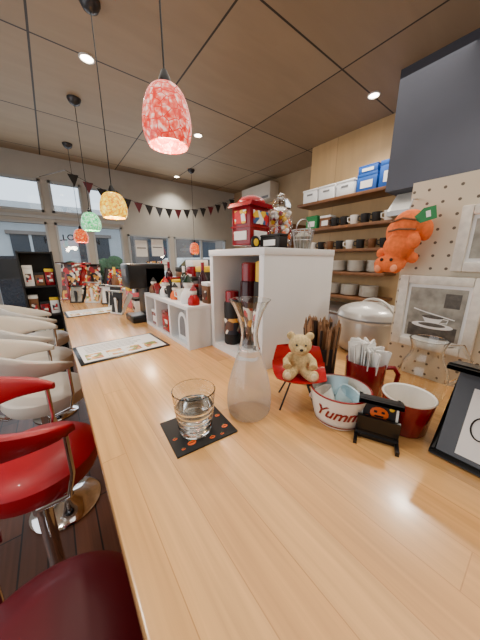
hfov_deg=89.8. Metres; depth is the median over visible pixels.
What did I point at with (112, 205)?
pendant lamp
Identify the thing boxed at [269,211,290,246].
sweets
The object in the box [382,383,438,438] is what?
cup
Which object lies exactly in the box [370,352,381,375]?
stick
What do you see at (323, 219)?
cardboard box
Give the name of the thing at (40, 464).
bar stool
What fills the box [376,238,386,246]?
cup
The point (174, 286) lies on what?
figurine
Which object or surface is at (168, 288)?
cup
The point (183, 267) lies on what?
bottle
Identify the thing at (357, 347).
stick
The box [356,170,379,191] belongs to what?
cardboard box
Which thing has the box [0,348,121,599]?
floor
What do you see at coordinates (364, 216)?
cup
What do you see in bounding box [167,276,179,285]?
tin box
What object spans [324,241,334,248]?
cup
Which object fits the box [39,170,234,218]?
bunting
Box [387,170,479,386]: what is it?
pegboard
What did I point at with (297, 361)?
teddy bear
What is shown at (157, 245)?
notice
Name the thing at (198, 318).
shelf
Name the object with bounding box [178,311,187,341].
napkin holder
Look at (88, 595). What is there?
bar stool
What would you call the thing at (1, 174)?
window
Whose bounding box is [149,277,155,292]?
figurine
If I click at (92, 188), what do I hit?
window
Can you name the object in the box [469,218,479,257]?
picture
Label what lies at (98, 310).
print
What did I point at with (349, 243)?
cup
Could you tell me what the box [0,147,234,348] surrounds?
wall
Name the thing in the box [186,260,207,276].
tin box
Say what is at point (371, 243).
cup
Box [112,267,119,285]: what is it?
bottle
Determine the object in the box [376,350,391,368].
stick
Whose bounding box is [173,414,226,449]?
print
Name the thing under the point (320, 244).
cup
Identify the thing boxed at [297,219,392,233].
wall shelf
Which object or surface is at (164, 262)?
notice
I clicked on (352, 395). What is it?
cup
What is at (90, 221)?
pendant lamp
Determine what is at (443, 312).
picture
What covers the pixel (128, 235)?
window
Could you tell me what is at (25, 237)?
building
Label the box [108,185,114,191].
socket
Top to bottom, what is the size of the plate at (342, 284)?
0.021 m
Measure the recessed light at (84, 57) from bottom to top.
0.008 m
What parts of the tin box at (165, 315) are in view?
lid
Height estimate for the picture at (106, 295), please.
0.139 m
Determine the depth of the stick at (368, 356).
0.61 m
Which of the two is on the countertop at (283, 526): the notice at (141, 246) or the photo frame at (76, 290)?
the photo frame at (76, 290)
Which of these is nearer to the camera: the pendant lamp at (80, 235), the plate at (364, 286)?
the plate at (364, 286)
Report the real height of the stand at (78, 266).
1.380 m
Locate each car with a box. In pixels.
[0,256,102,307]
[164,258,209,276]
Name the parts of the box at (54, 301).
lid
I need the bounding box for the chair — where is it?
[272,344,326,410]
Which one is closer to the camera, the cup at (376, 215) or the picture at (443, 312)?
the picture at (443, 312)
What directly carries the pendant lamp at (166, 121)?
hanging from the ceiling
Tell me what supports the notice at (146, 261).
attached to the window at (128, 235)
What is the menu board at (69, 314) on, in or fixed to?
on the countertop at (283, 526)
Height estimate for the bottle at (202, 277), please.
0.170 m
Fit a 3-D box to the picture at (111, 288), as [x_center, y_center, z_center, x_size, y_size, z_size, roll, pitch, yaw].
[-0.981,-0.186,1.891,0.100,0.149,0.032,5,15,18]
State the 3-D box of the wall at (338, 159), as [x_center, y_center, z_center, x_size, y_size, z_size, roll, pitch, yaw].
[2.304,-0.520,2.109,0.500,2.810,3.850,-10,17,-36]
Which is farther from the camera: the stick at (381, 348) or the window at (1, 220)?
the window at (1, 220)
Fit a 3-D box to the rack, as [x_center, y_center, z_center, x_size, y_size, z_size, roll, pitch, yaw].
[-2.228,-0.015,2.794,0.300,1.500,0.220,-10,17,-36]
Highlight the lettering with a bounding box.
[44,234,99,244]
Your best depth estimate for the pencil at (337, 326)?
0.66 m
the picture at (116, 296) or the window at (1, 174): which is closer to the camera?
the picture at (116, 296)
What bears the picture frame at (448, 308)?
attached to the pegboard
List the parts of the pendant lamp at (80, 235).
cord, lamp shade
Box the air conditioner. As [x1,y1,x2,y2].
[242,181,278,202]
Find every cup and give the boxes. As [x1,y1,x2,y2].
[152,283,160,293]
[164,286,172,297]
[174,288,183,300]
[309,384,334,399]
[311,242,316,248]
[315,242,325,248]
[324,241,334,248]
[326,376,348,395]
[328,217,339,225]
[333,241,343,248]
[335,383,359,402]
[337,216,349,224]
[343,240,354,248]
[347,215,359,223]
[353,239,365,247]
[357,213,370,222]
[364,238,377,247]
[369,211,382,221]
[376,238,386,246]
[380,210,392,219]
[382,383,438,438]
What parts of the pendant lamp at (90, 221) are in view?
cord, lamp shade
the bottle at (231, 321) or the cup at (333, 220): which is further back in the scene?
the cup at (333, 220)
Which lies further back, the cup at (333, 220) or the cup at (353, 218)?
the cup at (333, 220)
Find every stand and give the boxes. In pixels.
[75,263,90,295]
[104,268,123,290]
[353,391,404,456]
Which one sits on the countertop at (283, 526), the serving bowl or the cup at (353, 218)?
the serving bowl
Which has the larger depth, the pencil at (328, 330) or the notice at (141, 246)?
the notice at (141, 246)
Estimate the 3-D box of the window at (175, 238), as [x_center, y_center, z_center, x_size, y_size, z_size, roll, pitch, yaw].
[-0.812,-1.285,5.099,1.200,0.830,0.080,-10,17,-36]
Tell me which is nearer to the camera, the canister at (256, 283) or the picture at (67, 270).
the canister at (256, 283)
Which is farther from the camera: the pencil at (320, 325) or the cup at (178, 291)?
the cup at (178, 291)
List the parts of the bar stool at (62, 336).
backrest, seat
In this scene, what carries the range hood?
attached to the wall at (436, 131)
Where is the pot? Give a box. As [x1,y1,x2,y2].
[309,348,336,385]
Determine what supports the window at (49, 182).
in the wall at (151, 191)
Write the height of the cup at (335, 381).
0.063 m
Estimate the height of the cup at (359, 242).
0.092 m
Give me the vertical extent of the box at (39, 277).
0.140 m
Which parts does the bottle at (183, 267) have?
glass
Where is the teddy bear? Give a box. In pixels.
[283,331,318,381]
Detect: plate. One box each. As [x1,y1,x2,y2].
[342,284,358,285]
[347,265,365,266]
[348,260,365,261]
[359,285,378,287]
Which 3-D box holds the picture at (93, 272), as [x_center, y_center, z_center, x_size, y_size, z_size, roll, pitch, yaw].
[-1.492,-0.405,2.464,0.130,0.296,0.058,0,14,-2]
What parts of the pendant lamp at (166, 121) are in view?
cord, lamp shade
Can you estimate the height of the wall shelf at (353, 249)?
0.030 m
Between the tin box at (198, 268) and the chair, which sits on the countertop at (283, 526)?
the chair
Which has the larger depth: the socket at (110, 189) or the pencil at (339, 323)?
the socket at (110, 189)
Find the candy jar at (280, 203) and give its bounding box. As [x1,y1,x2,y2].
[271,193,290,210]
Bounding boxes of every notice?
[135,240,147,256]
[146,261,161,262]
[151,239,163,255]
[162,260,168,270]
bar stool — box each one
[0,305,78,423]
[0,316,73,360]
[0,339,100,533]
[0,376,97,566]
[0,531,142,639]
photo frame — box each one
[55,262,86,299]
[67,285,85,302]
[82,264,108,295]
[82,282,104,302]
[99,285,120,303]
[105,285,125,306]
[107,290,132,314]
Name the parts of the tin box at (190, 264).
lid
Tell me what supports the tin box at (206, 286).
on the shelf at (198, 318)
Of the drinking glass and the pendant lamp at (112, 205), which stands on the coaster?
the drinking glass
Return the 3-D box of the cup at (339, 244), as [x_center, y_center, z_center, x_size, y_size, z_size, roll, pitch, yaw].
[1.137,-0.860,2.766,0.092,0.092,0.105,-10,17,-36]
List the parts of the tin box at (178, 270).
lid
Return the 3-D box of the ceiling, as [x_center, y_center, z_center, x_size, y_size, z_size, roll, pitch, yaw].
[-0.282,-1.824,1.367,5.300,0.080,6.350,-10,17,-36]
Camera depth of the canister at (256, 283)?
0.80 m
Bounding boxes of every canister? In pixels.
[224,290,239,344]
[240,262,255,340]
[254,261,258,296]
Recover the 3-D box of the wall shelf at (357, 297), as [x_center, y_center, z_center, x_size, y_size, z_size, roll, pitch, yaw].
[1.194,-0.314,2.978,0.299,0.030,1.140,-10,17,-36]
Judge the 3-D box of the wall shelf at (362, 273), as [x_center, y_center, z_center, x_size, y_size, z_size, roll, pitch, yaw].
[1.194,-0.576,2.912,0.299,0.030,1.140,-10,17,-36]
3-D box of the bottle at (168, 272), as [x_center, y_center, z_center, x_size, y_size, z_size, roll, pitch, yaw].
[-0.406,-0.247,1.385,0.041,0.170,0.041,-10,17,-36]
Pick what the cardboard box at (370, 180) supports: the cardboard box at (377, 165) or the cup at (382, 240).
the cardboard box at (377, 165)
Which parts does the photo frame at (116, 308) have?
easel leg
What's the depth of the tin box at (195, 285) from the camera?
1.11 m
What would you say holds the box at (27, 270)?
in the rack
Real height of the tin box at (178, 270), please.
0.140 m
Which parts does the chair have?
leg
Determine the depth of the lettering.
3.67 m
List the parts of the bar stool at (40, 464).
backrest, seat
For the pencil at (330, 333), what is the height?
0.172 m
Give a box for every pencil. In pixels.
[305,317,306,334]
[313,317,315,345]
[315,316,317,345]
[318,322,321,346]
[319,327,322,349]
[321,321,324,349]
[322,328,326,349]
[325,327,329,349]
[326,330,331,364]
[330,327,333,349]
[332,320,338,363]
[334,323,339,356]
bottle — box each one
[108,272,111,284]
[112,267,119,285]
[166,262,172,278]
[180,266,185,287]
[198,262,206,300]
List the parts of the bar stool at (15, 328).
backrest, seat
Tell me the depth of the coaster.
0.51 m
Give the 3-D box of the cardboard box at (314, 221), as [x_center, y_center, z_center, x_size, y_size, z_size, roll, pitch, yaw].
[0.933,-1.224,3.051,0.102,0.160,0.162,-10,17,-36]
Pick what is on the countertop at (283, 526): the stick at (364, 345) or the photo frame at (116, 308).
the photo frame at (116, 308)
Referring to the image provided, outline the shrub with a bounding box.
[99,256,122,278]
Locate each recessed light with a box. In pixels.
[78,52,94,64]
[194,133,202,137]
[367,91,380,99]
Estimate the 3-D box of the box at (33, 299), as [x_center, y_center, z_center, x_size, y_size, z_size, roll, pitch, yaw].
[-2.293,-0.170,2.691,0.082,0.220,0.078,-10,17,-36]
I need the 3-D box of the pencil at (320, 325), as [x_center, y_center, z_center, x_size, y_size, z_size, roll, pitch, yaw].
[0.224,0.093,0.685,0.007,0.189,0.016,7,16,28]
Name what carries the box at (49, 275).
in the rack
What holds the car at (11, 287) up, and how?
on the ground
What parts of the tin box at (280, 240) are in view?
lid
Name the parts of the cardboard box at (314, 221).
lid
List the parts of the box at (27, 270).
lid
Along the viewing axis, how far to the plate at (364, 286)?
2.67 m
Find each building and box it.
[0,199,121,278]
[130,237,222,262]
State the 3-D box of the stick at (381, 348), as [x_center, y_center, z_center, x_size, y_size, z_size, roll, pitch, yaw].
[0.359,0.136,0.657,0.046,0.138,0.011,2,14,7]
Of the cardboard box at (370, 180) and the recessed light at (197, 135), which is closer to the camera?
the cardboard box at (370, 180)
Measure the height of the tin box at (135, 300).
0.100 m
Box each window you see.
[0,173,44,211]
[0,219,51,304]
[47,180,83,215]
[54,223,90,262]
[87,187,117,217]
[92,226,125,284]
[127,234,171,271]
[174,237,225,266]
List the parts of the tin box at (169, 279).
lid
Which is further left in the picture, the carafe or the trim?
the trim
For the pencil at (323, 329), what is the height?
0.189 m
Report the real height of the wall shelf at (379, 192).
0.030 m
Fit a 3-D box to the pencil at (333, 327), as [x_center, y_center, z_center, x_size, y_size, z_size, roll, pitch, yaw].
[0.253,0.101,0.685,0.007,0.173,0.018,-10,17,-36]
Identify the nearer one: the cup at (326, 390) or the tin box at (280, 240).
the cup at (326, 390)
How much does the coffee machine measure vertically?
0.340 m
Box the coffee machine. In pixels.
[120,263,164,323]
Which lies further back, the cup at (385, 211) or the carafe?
the cup at (385, 211)
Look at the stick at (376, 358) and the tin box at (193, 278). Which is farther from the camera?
the tin box at (193, 278)
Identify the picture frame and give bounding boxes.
[391,275,479,358]
[450,204,479,271]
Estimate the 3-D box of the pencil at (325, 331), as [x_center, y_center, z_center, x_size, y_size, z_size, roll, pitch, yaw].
[0.236,0.102,0.687,0.008,0.171,0.015,0,14,0]
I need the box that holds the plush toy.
[374,198,436,272]
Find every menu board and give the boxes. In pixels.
[63,307,110,317]
[72,333,169,365]
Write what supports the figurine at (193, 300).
on the shelf at (198, 318)
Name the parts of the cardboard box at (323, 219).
lid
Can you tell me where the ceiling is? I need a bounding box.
[0,0,479,193]
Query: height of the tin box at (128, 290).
0.160 m
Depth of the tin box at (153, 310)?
1.33 m
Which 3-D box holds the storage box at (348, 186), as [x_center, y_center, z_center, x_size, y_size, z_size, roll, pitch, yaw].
[1.208,-1.432,2.646,0.230,0.150,0.210,-10,17,-36]
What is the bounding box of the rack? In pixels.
[15,251,73,371]
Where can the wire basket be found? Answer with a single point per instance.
(303, 240)
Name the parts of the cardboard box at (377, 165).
lid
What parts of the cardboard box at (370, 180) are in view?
lid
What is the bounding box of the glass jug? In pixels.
[398,334,473,402]
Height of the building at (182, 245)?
4.620 m
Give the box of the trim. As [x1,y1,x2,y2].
[0,212,123,224]
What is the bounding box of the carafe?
[227,296,270,422]
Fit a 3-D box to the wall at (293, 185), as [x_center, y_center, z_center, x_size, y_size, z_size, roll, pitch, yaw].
[0.644,-1.163,4.694,0.100,2.810,2.400,-10,17,-36]
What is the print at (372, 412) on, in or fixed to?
attached to the card stand at (379, 420)
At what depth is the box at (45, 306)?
2.72 m
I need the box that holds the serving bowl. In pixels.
[310,374,372,430]
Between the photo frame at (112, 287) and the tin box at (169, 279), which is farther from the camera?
the photo frame at (112, 287)
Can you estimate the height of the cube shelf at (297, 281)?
0.397 m
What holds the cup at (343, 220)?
on the wall shelf at (383, 223)
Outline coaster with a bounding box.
[160,406,237,458]
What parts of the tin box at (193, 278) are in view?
lid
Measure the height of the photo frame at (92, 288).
0.183 m
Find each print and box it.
[70,308,110,315]
[84,338,158,360]
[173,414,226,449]
[363,403,396,421]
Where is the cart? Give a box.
[228,195,273,247]
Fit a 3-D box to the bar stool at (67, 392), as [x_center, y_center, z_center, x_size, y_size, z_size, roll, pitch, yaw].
[-1.046,0.582,1.300,0.464,1.063,0.446,12,18,40]
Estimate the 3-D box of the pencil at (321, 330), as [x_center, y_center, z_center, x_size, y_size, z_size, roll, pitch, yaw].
[0.226,0.101,0.685,0.007,0.174,0.017,6,15,22]
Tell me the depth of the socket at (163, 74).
0.77 m
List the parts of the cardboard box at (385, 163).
lid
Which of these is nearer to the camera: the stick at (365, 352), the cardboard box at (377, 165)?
the stick at (365, 352)
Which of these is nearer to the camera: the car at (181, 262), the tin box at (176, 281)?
the tin box at (176, 281)
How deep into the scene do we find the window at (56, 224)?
3.63 m
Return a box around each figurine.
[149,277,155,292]
[160,277,168,296]
[170,283,177,299]
[180,274,196,303]
[188,285,199,305]
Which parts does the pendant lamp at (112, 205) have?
cord, lamp shade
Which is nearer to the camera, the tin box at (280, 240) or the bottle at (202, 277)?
the tin box at (280, 240)
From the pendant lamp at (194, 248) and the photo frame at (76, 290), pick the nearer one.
the photo frame at (76, 290)
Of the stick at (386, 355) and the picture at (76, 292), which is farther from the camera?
the picture at (76, 292)
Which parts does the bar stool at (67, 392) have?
backrest, seat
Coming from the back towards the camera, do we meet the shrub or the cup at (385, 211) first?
the shrub
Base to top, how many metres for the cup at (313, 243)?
0.092 m
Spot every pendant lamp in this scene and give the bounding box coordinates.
[62,142,88,242]
[66,94,101,230]
[79,0,127,219]
[142,0,191,153]
[188,168,198,252]
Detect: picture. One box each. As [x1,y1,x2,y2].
[61,264,75,298]
[71,287,81,301]
[86,283,98,301]
[87,266,100,294]
[103,286,109,302]
[110,287,120,305]
[112,292,122,312]
[404,287,468,343]
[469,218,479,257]
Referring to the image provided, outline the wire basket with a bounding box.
[292,219,314,248]
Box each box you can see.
[21,265,34,285]
[28,294,39,309]
[34,272,45,285]
[40,301,50,312]
[44,269,55,284]
[49,296,60,312]
[125,287,138,307]
[131,297,139,311]
[151,308,155,323]
[161,309,169,332]
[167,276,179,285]
[172,279,179,288]
[175,267,186,276]
[182,276,197,287]
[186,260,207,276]
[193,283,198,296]
[195,266,209,282]
[201,281,210,303]
[260,233,287,247]
[303,188,318,203]
[306,215,319,228]
[319,183,336,199]
[319,215,335,227]
[336,178,356,196]
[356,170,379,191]
[358,162,380,174]
[378,158,389,186]
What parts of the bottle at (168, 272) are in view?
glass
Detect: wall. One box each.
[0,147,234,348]
[234,166,310,248]
[308,113,399,305]
[385,28,479,195]
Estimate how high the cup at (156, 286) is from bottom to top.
0.056 m
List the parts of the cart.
sign plate, sign plate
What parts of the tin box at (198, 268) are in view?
lid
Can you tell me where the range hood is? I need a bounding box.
[386,192,411,218]
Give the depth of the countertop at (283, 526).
0.35 m
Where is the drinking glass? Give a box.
[171,379,214,439]
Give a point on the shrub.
(112, 261)
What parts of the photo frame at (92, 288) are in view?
easel leg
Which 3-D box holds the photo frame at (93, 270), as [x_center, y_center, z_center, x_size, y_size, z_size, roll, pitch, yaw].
[-1.495,-0.423,2.535,0.150,0.323,0.215,0,14,-2]
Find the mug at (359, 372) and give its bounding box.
[344,355,400,396]
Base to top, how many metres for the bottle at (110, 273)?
0.250 m
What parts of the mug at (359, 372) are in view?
handle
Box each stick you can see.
[348,341,367,360]
[349,346,353,362]
[354,344,368,364]
[360,343,367,364]
[362,350,366,365]
[365,348,370,371]
[368,342,375,347]
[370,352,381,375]
[372,346,384,350]
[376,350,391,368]
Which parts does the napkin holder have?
plate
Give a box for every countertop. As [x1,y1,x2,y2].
[60,296,479,639]
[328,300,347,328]
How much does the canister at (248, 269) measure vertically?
0.330 m
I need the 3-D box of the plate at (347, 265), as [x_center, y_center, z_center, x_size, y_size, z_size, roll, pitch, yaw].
[1.314,-0.609,2.726,0.190,0.021,0.190,-10,17,-36]
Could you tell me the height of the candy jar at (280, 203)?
0.200 m
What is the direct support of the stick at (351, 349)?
in the mug at (359, 372)
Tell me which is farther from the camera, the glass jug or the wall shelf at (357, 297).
the wall shelf at (357, 297)
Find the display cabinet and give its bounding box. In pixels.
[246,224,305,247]
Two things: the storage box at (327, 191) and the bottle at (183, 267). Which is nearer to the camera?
the bottle at (183, 267)
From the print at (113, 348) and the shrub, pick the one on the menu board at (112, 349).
the print at (113, 348)
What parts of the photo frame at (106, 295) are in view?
easel leg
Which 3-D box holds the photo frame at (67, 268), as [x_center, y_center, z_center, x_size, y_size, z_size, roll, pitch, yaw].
[-1.585,-0.375,2.301,0.140,0.343,0.228,0,14,-2]
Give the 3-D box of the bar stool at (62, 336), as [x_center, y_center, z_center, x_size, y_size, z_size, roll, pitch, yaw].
[-1.758,0.369,2.155,0.446,1.063,0.464,-13,19,-42]
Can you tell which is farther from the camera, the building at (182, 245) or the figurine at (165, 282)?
the building at (182, 245)
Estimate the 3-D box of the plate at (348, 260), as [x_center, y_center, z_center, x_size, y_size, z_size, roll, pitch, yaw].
[1.314,-0.660,2.714,0.190,0.021,0.190,-10,17,-36]
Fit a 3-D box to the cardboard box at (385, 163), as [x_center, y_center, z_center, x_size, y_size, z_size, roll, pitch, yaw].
[1.484,-1.392,2.302,0.202,0.240,0.202,-10,17,-36]
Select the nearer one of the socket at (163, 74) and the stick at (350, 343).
the stick at (350, 343)
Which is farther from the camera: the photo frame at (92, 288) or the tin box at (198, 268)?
the photo frame at (92, 288)
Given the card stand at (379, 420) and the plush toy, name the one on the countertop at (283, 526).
the card stand at (379, 420)
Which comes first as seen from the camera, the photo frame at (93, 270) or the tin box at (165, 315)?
the tin box at (165, 315)
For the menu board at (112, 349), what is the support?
on the countertop at (283, 526)
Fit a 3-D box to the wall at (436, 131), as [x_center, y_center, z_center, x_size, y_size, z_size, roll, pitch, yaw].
[2.250,-1.278,1.086,0.570,0.844,2.630,-10,17,-36]
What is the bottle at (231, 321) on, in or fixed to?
in the cube shelf at (297, 281)
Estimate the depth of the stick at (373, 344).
0.64 m
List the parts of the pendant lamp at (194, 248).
lamp shade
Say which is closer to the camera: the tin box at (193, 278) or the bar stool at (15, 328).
the tin box at (193, 278)
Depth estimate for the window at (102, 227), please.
4.01 m
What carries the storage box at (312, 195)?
on the wall shelf at (379, 192)
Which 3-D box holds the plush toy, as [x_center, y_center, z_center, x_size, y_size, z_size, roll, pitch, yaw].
[0.477,-0.243,0.698,0.139,0.214,0.106,11,18,39]
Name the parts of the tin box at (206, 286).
lid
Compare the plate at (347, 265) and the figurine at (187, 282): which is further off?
the plate at (347, 265)
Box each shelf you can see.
[144,292,211,349]
[209,247,334,369]
[297,186,391,210]
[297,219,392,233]
[326,247,382,252]
[330,292,391,302]
[332,271,395,276]
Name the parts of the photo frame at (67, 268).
easel leg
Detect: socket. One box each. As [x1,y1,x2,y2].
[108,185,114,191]
[158,68,170,80]
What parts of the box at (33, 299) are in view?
lid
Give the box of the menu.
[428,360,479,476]
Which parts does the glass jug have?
handle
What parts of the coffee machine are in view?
panel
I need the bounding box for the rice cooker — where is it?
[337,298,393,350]
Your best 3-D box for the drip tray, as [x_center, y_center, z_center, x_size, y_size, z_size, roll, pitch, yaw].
[-0.635,-0.037,1.482,0.080,0.005,0.120,-10,17,-36]
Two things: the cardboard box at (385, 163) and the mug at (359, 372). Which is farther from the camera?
the cardboard box at (385, 163)
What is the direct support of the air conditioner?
attached to the wall at (293, 185)
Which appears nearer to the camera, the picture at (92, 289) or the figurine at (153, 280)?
the figurine at (153, 280)
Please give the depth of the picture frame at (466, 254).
0.62 m
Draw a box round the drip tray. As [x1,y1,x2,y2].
[127,311,145,316]
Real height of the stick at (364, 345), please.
0.150 m
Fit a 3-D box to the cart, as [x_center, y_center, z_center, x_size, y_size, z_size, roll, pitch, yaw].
[0.040,-0.342,0.853,0.102,0.178,0.128,13,19,41]
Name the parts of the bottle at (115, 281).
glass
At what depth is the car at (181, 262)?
7.77 m

